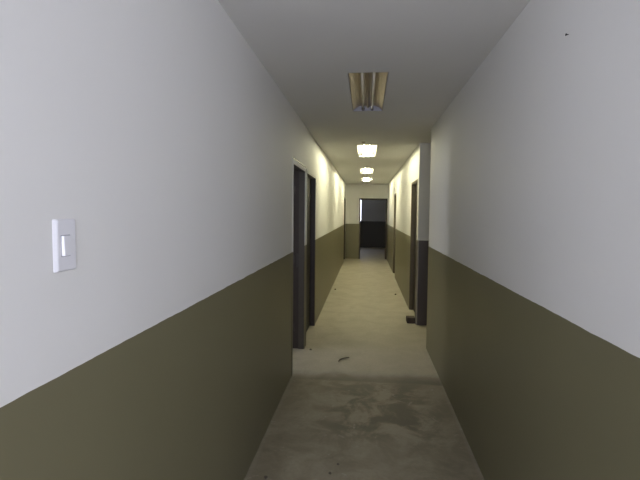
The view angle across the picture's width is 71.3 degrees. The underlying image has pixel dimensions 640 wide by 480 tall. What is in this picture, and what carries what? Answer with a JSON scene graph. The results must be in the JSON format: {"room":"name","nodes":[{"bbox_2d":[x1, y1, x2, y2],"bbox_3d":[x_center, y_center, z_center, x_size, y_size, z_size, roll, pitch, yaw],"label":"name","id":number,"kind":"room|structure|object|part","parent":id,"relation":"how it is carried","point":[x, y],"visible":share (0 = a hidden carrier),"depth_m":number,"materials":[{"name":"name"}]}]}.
{"room":"corridor","nodes":[
{"label":"corridor","id":0,"kind":"room"},
{"bbox_2d":[0,0,345,479],"bbox_3d":[0.048,-0.184,7.991,0.135,2.577,15.100,1,4,6],"label":"wall","id":1,"kind":"structure","parent":0,"point":[156,127],"depth_m":1.42,"materials":[{"name":"paint"}]},
{"bbox_2d":[52,219,75,272],"bbox_3d":[-0.591,0.012,1.040,0.014,0.122,0.075,1,4,6],"label":"light switch","id":2,"kind":"object","parent":1,"relation":"attached to","point":[63,230],"visible":1,"depth_m":1.03,"materials":[{"name":"white plastic"}]},
{"bbox_2d":[291,157,305,375],"bbox_3d":[-0.287,0.241,4.750,0.141,2.122,0.925,1,4,6],"label":"door frame","id":3,"kind":"structure","parent":1,"relation":"in","point":[298,169],"depth_m":5.15,"materials":[{"name":"brown wood"}]},
{"bbox_2d":[305,169,315,345],"bbox_3d":[-0.181,0.188,5.776,0.141,2.105,1.010,1,4,6],"label":"door","id":4,"kind":"structure","parent":1,"relation":"in","point":[310,177],"depth_m":6.18,"materials":[{"name":"brown wood"}]},
{"bbox_2d":[344,197,345,258],"bbox_3d":[0.749,-0.358,14.827,0.135,2.095,0.870,1,4,6],"label":"door","id":5,"kind":"structure","parent":1,"relation":"in","point":[344,197],"depth_m":15.21,"materials":[{"name":"brown wood"}]},
{"bbox_2d":[244,247,483,479],"bbox_3d":[0.465,1.085,9.636,7.400,0.150,22.500,1,4,6],"label":"floor","id":6,"kind":"structure","parent":0,"point":[383,411],"depth_m":3.75,"materials":[{"name":"concrete"}]},
{"bbox_2d":[406,316,414,322],"bbox_3d":[1.330,1.167,6.555,0.119,0.082,0.153,1,4,5],"label":"block","id":7,"kind":"object","parent":6,"relation":"on","point":[409,319],"visible":1,"depth_m":6.48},
{"bbox_2d":[345,184,387,258],"bbox_3d":[1.094,-0.640,15.527,7.100,2.577,0.135,1,4,6],"label":"wall","id":8,"kind":"structure","parent":0,"point":[354,192],"depth_m":15.42,"materials":[{"name":"paint"}]},
{"bbox_2d":[359,198,386,258],"bbox_3d":[1.829,-0.388,15.462,0.955,2.095,0.143,1,4,6],"label":"door frame","id":9,"kind":"structure","parent":8,"relation":"in","point":[360,199],"depth_m":15.38,"materials":[{"name":"brown wood"}]},
{"bbox_2d":[360,200,385,247],"bbox_3d":[1.622,-0.951,20.648,7.100,2.577,0.150,1,4,6],"label":"wall","id":10,"kind":"structure","parent":0,"point":[372,225],"depth_m":20.50,"materials":[{"name":"paint"}]},
{"bbox_2d":[218,0,529,183],"bbox_3d":[0.490,-1.642,9.468,7.400,0.160,22.500,1,4,6],"label":"ceiling","id":11,"kind":"structure","parent":0,"point":[429,50],"depth_m":2.81,"materials":[{"name":"paint"}]},
{"bbox_2d":[360,168,372,173],"bbox_3d":[1.101,-1.656,10.532,0.286,0.068,1.336,1,4,6],"label":"ceiling light","id":12,"kind":"object","parent":11,"relation":"attached to","point":[363,170],"visible":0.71,"depth_m":10.74,"materials":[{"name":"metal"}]},
{"bbox_2d":[357,145,376,156],"bbox_3d":[0.752,-1.450,7.146,0.286,0.068,1.316,1,4,6],"label":"ceiling light","id":13,"kind":"object","parent":11,"relation":"attached to","point":[363,150],"visible":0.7,"depth_m":7.25,"materials":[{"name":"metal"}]},
{"bbox_3d":[0.819,-1.484,7.797,0.280,0.056,0.006,1,4,6],"label":"plate","id":14,"kind":"part","parent":13,"relation":"part of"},
{"bbox_2d":[348,72,388,110],"bbox_3d":[0.398,-1.241,3.711,0.286,0.068,1.196,1,4,6],"label":"ceiling light","id":15,"kind":"object","parent":11,"relation":"attached to","point":[367,89],"visible":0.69,"depth_m":3.68,"materials":[{"name":"metal"}]},
{"bbox_3d":[0.459,-1.271,4.302,0.280,0.056,0.006,1,4,6],"label":"plate","id":16,"kind":"part","parent":15,"relation":"part of","materials":[{"name":"grey metal"}]},
{"bbox_2d":[415,143,430,324],"bbox_3d":[2.544,-0.054,6.268,2.316,2.577,0.135,1,4,6],"label":"wall","id":17,"kind":"structure","parent":0,"point":[424,160],"depth_m":6.31,"materials":[{"name":"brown paint"}]},
{"bbox_2d":[387,0,639,479],"bbox_3d":[2.719,-0.158,7.969,2.316,2.577,14.600,1,4,6],"label":"wall","id":18,"kind":"structure","parent":0,"point":[533,331],"depth_m":1.87,"materials":[{"name":"paint"}]},
{"bbox_2d":[393,193,395,272],"bbox_3d":[1.978,-0.138,11.445,0.135,2.095,0.820,1,4,6],"label":"door","id":19,"kind":"structure","parent":18,"relation":"in","point":[394,235],"depth_m":11.82,"materials":[{"name":"wood"}]},
{"bbox_2d":[409,179,417,311],"bbox_3d":[1.512,0.136,6.933,0.135,2.095,0.890,1,4,6],"label":"door","id":20,"kind":"structure","parent":18,"relation":"in","point":[414,188],"depth_m":7.32,"materials":[{"name":"wood"}]},
{"bbox_2d":[415,240,418,324],"bbox_3d":[1.386,0.611,6.368,0.019,1.214,0.025,1,4,6],"label":"trim","id":21,"kind":"structure","parent":18,"relation":"attached to","point":[417,240],"depth_m":6.36,"materials":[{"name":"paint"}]}
]}

